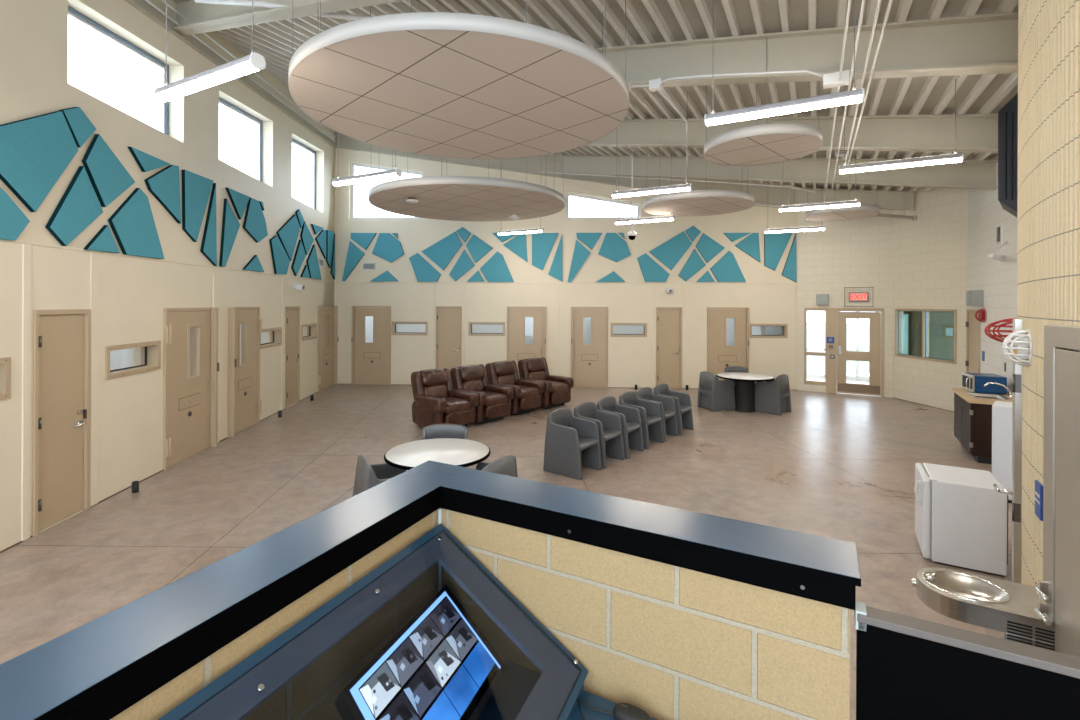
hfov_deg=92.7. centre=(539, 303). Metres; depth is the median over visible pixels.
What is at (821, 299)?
wall speaker
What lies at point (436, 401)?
recliner
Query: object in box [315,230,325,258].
acoustic panel
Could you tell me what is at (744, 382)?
round table
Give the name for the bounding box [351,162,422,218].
window
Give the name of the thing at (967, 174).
beam
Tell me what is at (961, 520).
mini fridge
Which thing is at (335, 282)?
trim
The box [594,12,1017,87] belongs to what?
beam
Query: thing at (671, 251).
acoustic panel
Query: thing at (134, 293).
wall
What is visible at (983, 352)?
room sign
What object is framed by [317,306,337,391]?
door
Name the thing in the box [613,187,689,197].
diffuser
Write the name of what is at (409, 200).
smoke detector
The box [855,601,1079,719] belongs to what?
gate
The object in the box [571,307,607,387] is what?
door
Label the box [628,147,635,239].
dome camera
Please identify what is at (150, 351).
window
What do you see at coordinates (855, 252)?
wall
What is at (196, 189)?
acoustic panel
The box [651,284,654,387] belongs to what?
trim
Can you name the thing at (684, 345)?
trim
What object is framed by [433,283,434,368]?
trim
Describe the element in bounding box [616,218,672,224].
diffuser
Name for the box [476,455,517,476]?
chair
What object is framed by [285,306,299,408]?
door
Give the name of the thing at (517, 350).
door
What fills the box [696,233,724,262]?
acoustic panel
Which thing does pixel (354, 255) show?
acoustic panel
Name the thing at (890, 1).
conduit
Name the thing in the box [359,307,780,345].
wall
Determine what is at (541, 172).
conduit
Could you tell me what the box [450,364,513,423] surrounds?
recliner
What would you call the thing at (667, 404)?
chair
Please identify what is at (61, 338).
door
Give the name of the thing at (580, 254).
acoustic panel
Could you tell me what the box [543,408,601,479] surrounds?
chair
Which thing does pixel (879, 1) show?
conduit
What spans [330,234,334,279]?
acoustic panel
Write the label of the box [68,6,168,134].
window
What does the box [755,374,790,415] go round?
chair
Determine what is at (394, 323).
window
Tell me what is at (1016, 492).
door
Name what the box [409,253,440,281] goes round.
acoustic panel
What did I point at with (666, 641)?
wall
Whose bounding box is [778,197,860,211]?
pendant light
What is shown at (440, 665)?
monitor
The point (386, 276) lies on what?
acoustic panel
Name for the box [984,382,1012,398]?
tap
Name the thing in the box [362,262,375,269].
air vent
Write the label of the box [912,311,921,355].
wall
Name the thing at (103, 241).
acoustic panel
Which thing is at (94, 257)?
trim
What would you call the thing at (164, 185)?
acoustic panel
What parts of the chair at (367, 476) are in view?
backrest, panel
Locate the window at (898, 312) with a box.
[895,309,956,363]
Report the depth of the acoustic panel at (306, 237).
12.13 m
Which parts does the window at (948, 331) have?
glass pane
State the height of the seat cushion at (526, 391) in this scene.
0.210 m
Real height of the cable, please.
0.021 m
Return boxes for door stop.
[131,481,138,492]
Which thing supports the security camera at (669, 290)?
attached to the wall at (410, 300)
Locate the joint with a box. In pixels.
[21,390,1011,585]
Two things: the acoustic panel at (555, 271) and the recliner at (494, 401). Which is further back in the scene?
the acoustic panel at (555, 271)
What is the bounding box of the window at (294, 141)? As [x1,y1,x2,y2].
[292,138,315,209]
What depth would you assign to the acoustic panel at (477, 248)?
14.13 m
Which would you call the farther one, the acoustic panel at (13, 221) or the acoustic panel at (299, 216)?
the acoustic panel at (299, 216)
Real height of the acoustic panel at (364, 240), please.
0.476 m
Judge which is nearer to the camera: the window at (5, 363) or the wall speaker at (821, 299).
the window at (5, 363)
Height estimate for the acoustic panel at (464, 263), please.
0.882 m
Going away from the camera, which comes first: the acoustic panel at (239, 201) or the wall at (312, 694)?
the wall at (312, 694)
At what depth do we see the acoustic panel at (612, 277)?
13.91 m
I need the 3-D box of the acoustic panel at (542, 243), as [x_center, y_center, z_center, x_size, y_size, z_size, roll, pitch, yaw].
[0.143,-1.418,14.040,0.731,1.023,0.045,0,0,3]
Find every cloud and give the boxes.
[288,0,628,158]
[369,149,564,221]
[643,117,754,216]
[704,52,822,165]
[806,184,879,220]
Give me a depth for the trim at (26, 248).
4.89 m
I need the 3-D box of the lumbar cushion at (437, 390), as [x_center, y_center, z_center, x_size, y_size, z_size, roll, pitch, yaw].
[-1.967,1.662,9.633,0.222,0.306,0.530,0,0,43]
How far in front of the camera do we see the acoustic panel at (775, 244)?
13.66 m
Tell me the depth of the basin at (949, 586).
2.73 m
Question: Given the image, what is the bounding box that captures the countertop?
[0,460,860,719]
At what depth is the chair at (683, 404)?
9.34 m
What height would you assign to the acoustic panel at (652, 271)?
0.776 m
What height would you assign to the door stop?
0.125 m
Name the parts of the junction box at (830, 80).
box lid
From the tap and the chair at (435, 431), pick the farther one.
the tap
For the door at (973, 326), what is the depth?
10.27 m
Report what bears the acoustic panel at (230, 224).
attached to the wall at (134, 293)
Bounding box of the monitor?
[334,585,507,719]
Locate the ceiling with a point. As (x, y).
(647, 21)
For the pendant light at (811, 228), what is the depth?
11.64 m
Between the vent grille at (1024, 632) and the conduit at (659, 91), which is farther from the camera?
the conduit at (659, 91)
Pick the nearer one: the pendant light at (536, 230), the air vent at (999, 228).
the air vent at (999, 228)
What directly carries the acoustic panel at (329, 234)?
attached to the wall at (134, 293)
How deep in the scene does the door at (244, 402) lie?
9.20 m
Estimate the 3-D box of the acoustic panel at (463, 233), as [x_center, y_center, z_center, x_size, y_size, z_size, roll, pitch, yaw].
[-2.104,-1.901,14.172,0.418,0.428,0.045,0,0,3]
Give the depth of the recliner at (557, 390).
11.45 m
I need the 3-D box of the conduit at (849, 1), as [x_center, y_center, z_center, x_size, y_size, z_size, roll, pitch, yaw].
[2.167,-2.123,3.600,0.022,0.630,32.505,0,0,28]
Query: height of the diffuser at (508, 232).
0.038 m
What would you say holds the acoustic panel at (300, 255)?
attached to the wall at (134, 293)
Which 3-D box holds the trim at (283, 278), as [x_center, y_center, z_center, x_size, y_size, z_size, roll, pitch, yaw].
[-5.442,0.833,10.896,0.022,2.830,0.130,0,0,-5]
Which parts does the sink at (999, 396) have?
bowl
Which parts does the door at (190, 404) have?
pull handle, lock post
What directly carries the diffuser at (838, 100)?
attached to the pendant light at (853, 96)
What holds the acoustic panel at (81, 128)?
attached to the wall at (134, 293)
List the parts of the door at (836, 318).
infill panel, pull handle, kick plate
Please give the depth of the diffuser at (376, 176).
7.06 m
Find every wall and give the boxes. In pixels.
[0,0,334,550]
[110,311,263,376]
[110,509,437,719]
[334,148,796,389]
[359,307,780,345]
[442,508,849,719]
[797,186,892,397]
[807,311,868,380]
[893,188,967,411]
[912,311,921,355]
[929,312,953,359]
[967,162,1016,393]
[1017,0,1079,586]
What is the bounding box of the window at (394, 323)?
[392,321,427,334]
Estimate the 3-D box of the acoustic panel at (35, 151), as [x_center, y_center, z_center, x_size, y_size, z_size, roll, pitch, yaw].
[-4.864,-1.421,4.915,0.045,1.080,1.089,0,0,-5]
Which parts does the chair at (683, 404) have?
backrest, panel, panel, seat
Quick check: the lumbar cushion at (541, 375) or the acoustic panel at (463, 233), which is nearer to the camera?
the lumbar cushion at (541, 375)
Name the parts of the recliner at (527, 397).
armrest, panel, armrest, panel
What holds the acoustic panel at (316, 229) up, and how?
attached to the wall at (134, 293)
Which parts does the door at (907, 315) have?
glass pane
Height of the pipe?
1.220 m
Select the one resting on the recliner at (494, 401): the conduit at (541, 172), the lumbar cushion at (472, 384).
the lumbar cushion at (472, 384)
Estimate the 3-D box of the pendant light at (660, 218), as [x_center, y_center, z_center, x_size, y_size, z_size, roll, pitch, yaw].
[2.147,-2.610,10.591,1.232,1.887,0.110,0,0,28]
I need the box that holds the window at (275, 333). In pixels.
[260,327,281,348]
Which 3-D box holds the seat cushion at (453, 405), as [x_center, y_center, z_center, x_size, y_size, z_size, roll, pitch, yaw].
[-1.668,1.843,9.353,0.720,0.210,0.590,0,0,43]
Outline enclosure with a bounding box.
[998,93,1017,216]
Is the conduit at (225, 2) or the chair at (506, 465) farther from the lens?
the conduit at (225, 2)
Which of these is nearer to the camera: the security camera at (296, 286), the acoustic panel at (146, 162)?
the acoustic panel at (146, 162)
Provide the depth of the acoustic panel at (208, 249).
8.04 m
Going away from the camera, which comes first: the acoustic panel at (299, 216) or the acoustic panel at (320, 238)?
the acoustic panel at (299, 216)
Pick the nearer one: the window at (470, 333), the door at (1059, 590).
the door at (1059, 590)
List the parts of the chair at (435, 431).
panel, backrest, panel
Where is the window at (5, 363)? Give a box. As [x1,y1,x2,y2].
[0,357,10,399]
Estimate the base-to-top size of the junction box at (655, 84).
0.096 m
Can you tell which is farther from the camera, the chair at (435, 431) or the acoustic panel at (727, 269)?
the acoustic panel at (727, 269)
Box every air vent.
[318,258,323,266]
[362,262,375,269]
[995,223,1002,245]
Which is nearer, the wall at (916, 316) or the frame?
the frame
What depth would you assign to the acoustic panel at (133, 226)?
6.35 m
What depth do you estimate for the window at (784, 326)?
13.70 m
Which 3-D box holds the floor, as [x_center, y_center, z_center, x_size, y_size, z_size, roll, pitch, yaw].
[2.490,2.380,5.600,23.000,0.200,23.200,0,0,0]
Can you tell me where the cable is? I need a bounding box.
[577,697,612,719]
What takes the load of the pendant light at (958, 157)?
hanging from the ceiling
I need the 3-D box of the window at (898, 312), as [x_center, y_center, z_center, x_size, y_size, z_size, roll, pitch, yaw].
[8.780,0.695,11.716,0.140,1.156,1.657,0,0,-5]
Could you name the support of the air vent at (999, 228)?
in the wall at (997, 280)
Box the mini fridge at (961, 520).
[914,463,1007,576]
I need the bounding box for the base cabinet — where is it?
[952,388,1012,463]
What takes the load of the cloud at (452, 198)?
hanging from the ceiling
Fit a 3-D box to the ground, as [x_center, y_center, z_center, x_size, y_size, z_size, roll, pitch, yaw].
[-0.010,2.470,43.600,80.000,0.100,52.800,0,0,0]
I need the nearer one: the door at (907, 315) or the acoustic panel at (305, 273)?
the acoustic panel at (305, 273)
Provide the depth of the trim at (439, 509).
1.99 m
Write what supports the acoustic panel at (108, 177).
attached to the wall at (134, 293)
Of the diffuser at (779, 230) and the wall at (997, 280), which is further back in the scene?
the diffuser at (779, 230)
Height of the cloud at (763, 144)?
1.223 m
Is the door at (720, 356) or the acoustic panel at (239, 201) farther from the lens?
the door at (720, 356)
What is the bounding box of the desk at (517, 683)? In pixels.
[477,657,656,719]
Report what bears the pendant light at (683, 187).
hanging from the ceiling
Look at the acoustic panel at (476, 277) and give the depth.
14.13 m
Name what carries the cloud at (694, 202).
hanging from the ceiling
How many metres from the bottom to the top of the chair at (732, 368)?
0.813 m
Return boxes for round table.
[384,438,490,469]
[716,372,774,411]
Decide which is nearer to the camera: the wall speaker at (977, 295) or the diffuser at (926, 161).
the diffuser at (926, 161)
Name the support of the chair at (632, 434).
on the floor
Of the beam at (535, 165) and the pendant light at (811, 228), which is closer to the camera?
the pendant light at (811, 228)
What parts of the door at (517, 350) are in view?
lock post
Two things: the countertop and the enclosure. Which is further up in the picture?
the enclosure
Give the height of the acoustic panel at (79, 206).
0.883 m
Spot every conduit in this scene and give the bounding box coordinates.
[145,0,338,141]
[194,0,372,19]
[541,172,814,191]
[632,70,822,86]
[658,90,687,181]
[824,0,851,202]
[831,0,865,189]
[845,0,881,163]
[847,0,892,164]
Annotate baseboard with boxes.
[0,536,32,552]
[90,470,162,507]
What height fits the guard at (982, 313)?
0.254 m
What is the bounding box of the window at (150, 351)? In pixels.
[105,340,160,379]
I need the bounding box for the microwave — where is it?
[962,372,1006,394]
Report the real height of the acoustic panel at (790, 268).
1.294 m
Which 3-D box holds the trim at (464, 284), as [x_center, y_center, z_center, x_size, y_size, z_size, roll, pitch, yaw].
[-2.083,0.847,14.193,0.061,2.830,0.022,0,0,3]
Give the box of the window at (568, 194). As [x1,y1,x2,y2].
[566,192,639,218]
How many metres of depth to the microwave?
8.00 m
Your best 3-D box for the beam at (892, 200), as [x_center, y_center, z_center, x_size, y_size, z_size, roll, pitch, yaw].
[7.693,-2.604,12.765,2.552,0.874,0.160,0,0,42]
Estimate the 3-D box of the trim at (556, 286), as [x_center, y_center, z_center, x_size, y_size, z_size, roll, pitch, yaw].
[0.444,0.857,14.044,0.123,2.830,0.022,0,0,3]
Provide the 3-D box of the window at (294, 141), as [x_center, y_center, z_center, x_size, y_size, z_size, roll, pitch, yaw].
[-5.800,-3.171,12.402,0.071,1.635,2.156,0,0,-5]
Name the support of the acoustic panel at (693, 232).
attached to the wall at (410, 300)
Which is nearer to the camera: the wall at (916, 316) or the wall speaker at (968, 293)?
the wall speaker at (968, 293)
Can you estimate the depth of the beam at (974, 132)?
7.56 m
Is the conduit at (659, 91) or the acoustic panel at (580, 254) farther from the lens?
the acoustic panel at (580, 254)
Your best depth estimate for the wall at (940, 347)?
14.66 m
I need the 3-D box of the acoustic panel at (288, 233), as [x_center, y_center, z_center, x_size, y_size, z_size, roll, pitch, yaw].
[-5.433,-1.456,11.145,0.045,1.054,1.221,0,0,-5]
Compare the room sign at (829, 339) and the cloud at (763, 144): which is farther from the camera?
the room sign at (829, 339)
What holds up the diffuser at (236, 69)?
attached to the pendant light at (253, 62)
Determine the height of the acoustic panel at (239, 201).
0.460 m
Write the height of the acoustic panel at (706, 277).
0.302 m
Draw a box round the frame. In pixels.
[158,524,588,719]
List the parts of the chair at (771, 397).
panel, panel, backrest, panel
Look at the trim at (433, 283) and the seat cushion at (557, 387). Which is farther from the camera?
the trim at (433, 283)
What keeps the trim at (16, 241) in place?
attached to the wall at (134, 293)
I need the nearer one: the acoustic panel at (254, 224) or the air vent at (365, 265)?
the acoustic panel at (254, 224)
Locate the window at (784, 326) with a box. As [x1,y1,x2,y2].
[750,324,787,337]
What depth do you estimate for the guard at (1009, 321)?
4.23 m
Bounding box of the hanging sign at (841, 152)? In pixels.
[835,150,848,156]
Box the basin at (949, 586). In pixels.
[922,570,1009,603]
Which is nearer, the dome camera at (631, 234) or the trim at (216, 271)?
the trim at (216, 271)
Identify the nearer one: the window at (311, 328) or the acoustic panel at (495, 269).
the window at (311, 328)
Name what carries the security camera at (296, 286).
attached to the wall at (134, 293)
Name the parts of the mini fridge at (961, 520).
condenser panel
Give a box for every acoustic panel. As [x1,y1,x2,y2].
[0,111,77,211]
[0,188,29,240]
[45,166,102,245]
[59,107,95,147]
[82,134,134,206]
[83,225,119,252]
[108,188,164,258]
[128,147,169,171]
[144,165,180,223]
[182,170,212,241]
[200,183,216,265]
[219,199,239,266]
[225,188,249,219]
[242,255,263,271]
[243,198,267,242]
[269,236,289,274]
[276,215,299,260]
[291,240,305,275]
[295,210,303,227]
[300,222,313,254]
[300,265,309,277]
[306,245,321,279]
[311,224,322,234]
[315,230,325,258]
[326,230,333,267]
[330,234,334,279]
[342,241,364,280]
[351,233,376,249]
[371,271,397,280]
[372,233,403,261]
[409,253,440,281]
[421,232,461,269]
[449,250,474,280]
[456,227,470,241]
[466,234,492,262]
[467,271,483,281]
[480,251,513,281]
[493,233,517,241]
[503,234,527,261]
[532,233,558,269]
[548,236,561,280]
[568,240,589,281]
[576,233,601,249]
[596,271,624,281]
[598,233,630,261]
[637,253,669,281]
[649,231,691,269]
[678,249,705,280]
[685,226,700,241]
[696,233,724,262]
[697,271,714,281]
[710,251,745,281]
[724,233,749,241]
[735,233,760,261]
[764,233,792,270]
[782,234,796,281]
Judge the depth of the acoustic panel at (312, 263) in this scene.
12.61 m
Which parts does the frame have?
panel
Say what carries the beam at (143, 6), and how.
attached to the wall at (134, 293)
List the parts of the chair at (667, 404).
backrest, panel, panel, seat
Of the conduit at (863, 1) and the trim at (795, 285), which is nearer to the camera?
the conduit at (863, 1)
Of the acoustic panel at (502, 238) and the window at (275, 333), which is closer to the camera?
the window at (275, 333)
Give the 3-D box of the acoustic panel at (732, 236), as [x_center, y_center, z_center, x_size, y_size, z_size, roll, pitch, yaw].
[5.265,-1.770,13.738,0.740,0.242,0.045,0,0,3]
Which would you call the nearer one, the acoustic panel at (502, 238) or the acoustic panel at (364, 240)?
the acoustic panel at (502, 238)
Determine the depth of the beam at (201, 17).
6.35 m
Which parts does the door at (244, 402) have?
lock post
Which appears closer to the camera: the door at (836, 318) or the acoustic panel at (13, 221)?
the acoustic panel at (13, 221)
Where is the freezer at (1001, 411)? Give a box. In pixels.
[992,401,1011,502]
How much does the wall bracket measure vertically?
0.306 m
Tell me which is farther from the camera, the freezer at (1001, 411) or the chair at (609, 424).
the chair at (609, 424)
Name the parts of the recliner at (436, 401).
panel, armrest, armrest, panel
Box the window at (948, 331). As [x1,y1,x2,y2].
[943,326,953,337]
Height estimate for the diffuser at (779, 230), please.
0.038 m
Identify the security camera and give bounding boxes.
[293,283,304,290]
[666,287,673,293]
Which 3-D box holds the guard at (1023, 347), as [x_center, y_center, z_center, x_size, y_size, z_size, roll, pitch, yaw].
[2.729,0.251,2.955,0.118,0.214,0.214,0,0,36]
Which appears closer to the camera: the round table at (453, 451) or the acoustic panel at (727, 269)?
the round table at (453, 451)
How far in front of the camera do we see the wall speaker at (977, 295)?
9.51 m
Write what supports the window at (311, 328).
in the wall at (134, 293)
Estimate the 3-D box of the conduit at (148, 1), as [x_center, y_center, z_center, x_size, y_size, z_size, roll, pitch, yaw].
[-4.851,-3.824,6.599,0.112,1.352,14.805,0,0,-5]
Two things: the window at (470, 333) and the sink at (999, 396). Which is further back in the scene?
the window at (470, 333)
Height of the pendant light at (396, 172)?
2.216 m
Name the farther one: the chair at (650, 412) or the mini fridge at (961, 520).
the chair at (650, 412)
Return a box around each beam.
[125,0,336,148]
[172,0,403,35]
[335,131,796,205]
[556,155,997,189]
[584,114,997,152]
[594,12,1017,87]
[794,188,913,210]
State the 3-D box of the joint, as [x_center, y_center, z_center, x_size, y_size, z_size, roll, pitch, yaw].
[1.391,2.274,8.400,13.600,0.001,10.800,0,0,0]
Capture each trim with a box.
[0,239,333,282]
[21,244,31,540]
[90,252,98,506]
[213,268,219,441]
[281,277,284,409]
[335,282,796,283]
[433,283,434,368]
[438,508,441,591]
[463,283,465,365]
[554,284,558,375]
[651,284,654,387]
[683,284,685,387]
[794,284,796,389]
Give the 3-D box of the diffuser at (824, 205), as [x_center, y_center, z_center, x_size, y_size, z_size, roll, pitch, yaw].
[4.767,-1.642,8.825,1.196,0.038,0.092,0,0,28]
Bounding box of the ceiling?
[218,0,1017,191]
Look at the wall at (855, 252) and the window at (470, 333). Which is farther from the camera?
the window at (470, 333)
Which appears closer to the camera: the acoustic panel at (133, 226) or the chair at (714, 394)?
the acoustic panel at (133, 226)
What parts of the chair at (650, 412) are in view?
backrest, panel, panel, seat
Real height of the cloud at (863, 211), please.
1.138 m
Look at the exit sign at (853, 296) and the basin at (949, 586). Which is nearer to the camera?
the basin at (949, 586)
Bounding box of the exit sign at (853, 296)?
[844,287,873,306]
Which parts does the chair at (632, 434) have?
backrest, panel, panel, seat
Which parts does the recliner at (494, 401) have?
armrest, panel, armrest, panel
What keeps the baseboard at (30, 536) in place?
attached to the wall at (134, 293)
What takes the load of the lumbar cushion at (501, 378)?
on the recliner at (527, 397)
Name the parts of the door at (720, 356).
lock post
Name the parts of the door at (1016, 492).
lever handle, frame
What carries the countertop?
on the wall at (312, 694)
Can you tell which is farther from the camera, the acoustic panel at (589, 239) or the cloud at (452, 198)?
the acoustic panel at (589, 239)
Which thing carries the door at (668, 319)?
in the wall at (410, 300)
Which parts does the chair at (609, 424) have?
backrest, panel, panel, seat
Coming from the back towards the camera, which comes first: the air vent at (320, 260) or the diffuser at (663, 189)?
the air vent at (320, 260)
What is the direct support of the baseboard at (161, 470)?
attached to the wall at (134, 293)
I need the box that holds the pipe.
[754,187,916,220]
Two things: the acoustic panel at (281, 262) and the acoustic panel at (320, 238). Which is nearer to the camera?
the acoustic panel at (281, 262)
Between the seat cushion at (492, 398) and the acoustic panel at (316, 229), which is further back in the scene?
the acoustic panel at (316, 229)
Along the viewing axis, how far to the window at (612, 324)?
13.92 m
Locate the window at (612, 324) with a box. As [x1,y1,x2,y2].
[611,323,646,336]
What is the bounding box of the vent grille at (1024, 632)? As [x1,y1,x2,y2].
[1007,621,1054,650]
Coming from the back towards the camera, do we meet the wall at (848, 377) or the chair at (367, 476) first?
the wall at (848, 377)
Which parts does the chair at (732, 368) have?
backrest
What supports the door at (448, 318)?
in the wall at (410, 300)
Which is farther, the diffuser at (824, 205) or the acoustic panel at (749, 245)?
the acoustic panel at (749, 245)
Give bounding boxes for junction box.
[648,78,662,91]
[822,70,849,88]
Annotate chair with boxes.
[353,454,405,495]
[421,424,467,467]
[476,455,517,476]
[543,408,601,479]
[573,402,624,467]
[597,396,643,458]
[618,391,663,449]
[637,387,677,441]
[653,383,693,434]
[697,371,735,411]
[724,366,748,392]
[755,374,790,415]
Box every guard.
[975,309,986,321]
[984,318,1016,343]
[1002,329,1032,366]
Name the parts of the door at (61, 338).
lever handle, strike plate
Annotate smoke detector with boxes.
[406,198,417,202]
[509,214,518,218]
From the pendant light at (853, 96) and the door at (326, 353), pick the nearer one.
the pendant light at (853, 96)
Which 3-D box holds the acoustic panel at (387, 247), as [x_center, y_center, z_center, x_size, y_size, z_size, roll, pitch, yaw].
[-4.218,-1.553,14.296,0.900,0.814,0.046,0,0,3]
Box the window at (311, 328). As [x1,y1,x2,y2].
[301,323,316,340]
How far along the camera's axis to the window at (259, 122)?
10.27 m
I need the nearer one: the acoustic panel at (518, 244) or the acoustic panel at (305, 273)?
the acoustic panel at (305, 273)
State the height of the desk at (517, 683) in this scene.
1.010 m
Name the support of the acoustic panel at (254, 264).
attached to the wall at (134, 293)
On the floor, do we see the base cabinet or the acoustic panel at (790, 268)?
the base cabinet
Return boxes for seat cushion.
[442,397,470,413]
[480,391,506,406]
[518,385,538,398]
[549,381,568,393]
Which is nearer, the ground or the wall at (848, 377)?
the wall at (848, 377)
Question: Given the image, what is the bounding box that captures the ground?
[807,323,868,372]
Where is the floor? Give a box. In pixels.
[0,373,1011,719]
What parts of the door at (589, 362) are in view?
lock post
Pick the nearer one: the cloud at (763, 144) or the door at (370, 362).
the cloud at (763, 144)
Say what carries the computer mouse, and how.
on the desk at (517, 683)
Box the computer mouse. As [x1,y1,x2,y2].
[613,703,650,719]
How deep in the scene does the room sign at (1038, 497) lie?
2.66 m
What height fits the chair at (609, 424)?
0.813 m
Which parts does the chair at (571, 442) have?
backrest, panel, panel, panel, seat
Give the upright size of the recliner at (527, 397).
1.023 m
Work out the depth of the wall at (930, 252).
11.50 m
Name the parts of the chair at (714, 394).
panel, panel, backrest, panel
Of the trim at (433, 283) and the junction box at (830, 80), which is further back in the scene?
the trim at (433, 283)
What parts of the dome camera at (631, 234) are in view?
rod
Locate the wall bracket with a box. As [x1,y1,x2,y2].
[988,242,1006,261]
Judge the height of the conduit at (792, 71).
0.400 m
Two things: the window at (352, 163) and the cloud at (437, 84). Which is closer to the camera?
the cloud at (437, 84)
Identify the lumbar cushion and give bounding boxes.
[423,384,447,397]
[462,379,483,390]
[497,374,515,384]
[529,371,545,379]
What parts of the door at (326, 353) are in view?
lock post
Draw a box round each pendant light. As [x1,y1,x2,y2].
[154,0,265,101]
[332,150,401,185]
[498,159,543,234]
[611,92,691,197]
[615,214,674,224]
[704,0,863,126]
[765,224,824,232]
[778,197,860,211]
[838,79,963,174]
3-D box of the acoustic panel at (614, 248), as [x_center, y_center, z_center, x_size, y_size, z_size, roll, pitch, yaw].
[2.017,-1.516,13.929,0.888,0.800,0.045,0,0,3]
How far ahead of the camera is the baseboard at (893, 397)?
11.63 m
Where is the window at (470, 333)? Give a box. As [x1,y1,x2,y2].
[468,322,504,335]
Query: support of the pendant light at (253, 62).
hanging from the ceiling
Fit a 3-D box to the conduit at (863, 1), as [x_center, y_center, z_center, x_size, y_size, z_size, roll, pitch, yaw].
[2.248,-2.108,3.574,0.022,0.291,14.771,0,0,28]
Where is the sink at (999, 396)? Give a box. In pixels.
[966,382,1012,399]
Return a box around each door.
[32,309,90,535]
[163,307,218,469]
[228,307,261,437]
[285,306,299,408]
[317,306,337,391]
[351,306,390,384]
[436,306,461,369]
[507,306,545,378]
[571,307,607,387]
[656,307,681,388]
[707,307,748,379]
[804,308,883,396]
[903,311,911,354]
[965,309,980,372]
[993,318,1021,583]
[1034,324,1079,656]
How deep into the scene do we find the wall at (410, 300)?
14.04 m
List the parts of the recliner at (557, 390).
armrest, panel, armrest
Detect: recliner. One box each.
[411,368,477,427]
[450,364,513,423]
[485,360,544,414]
[518,357,573,408]
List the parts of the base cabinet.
cabinet door, cabinet door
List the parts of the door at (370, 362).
lock post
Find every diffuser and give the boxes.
[156,61,257,100]
[333,173,397,185]
[498,230,541,234]
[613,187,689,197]
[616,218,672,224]
[706,95,861,125]
[765,228,823,232]
[780,203,858,211]
[840,158,961,173]
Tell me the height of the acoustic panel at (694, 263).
0.880 m
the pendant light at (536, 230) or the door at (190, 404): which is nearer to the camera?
the door at (190, 404)
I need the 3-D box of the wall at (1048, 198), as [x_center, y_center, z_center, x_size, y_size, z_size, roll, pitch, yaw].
[2.953,-0.918,1.331,1.851,6.400,8.519,0,0,22]
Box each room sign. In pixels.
[827,337,833,342]
[982,351,984,360]
[1034,480,1042,520]
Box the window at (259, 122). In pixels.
[219,97,262,181]
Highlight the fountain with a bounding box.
[911,567,1054,650]
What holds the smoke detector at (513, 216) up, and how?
attached to the cloud at (452, 198)
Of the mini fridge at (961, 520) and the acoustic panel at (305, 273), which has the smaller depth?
the mini fridge at (961, 520)
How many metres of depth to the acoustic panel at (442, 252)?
14.18 m
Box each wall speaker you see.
[816,294,828,304]
[966,290,972,305]
[972,290,982,305]

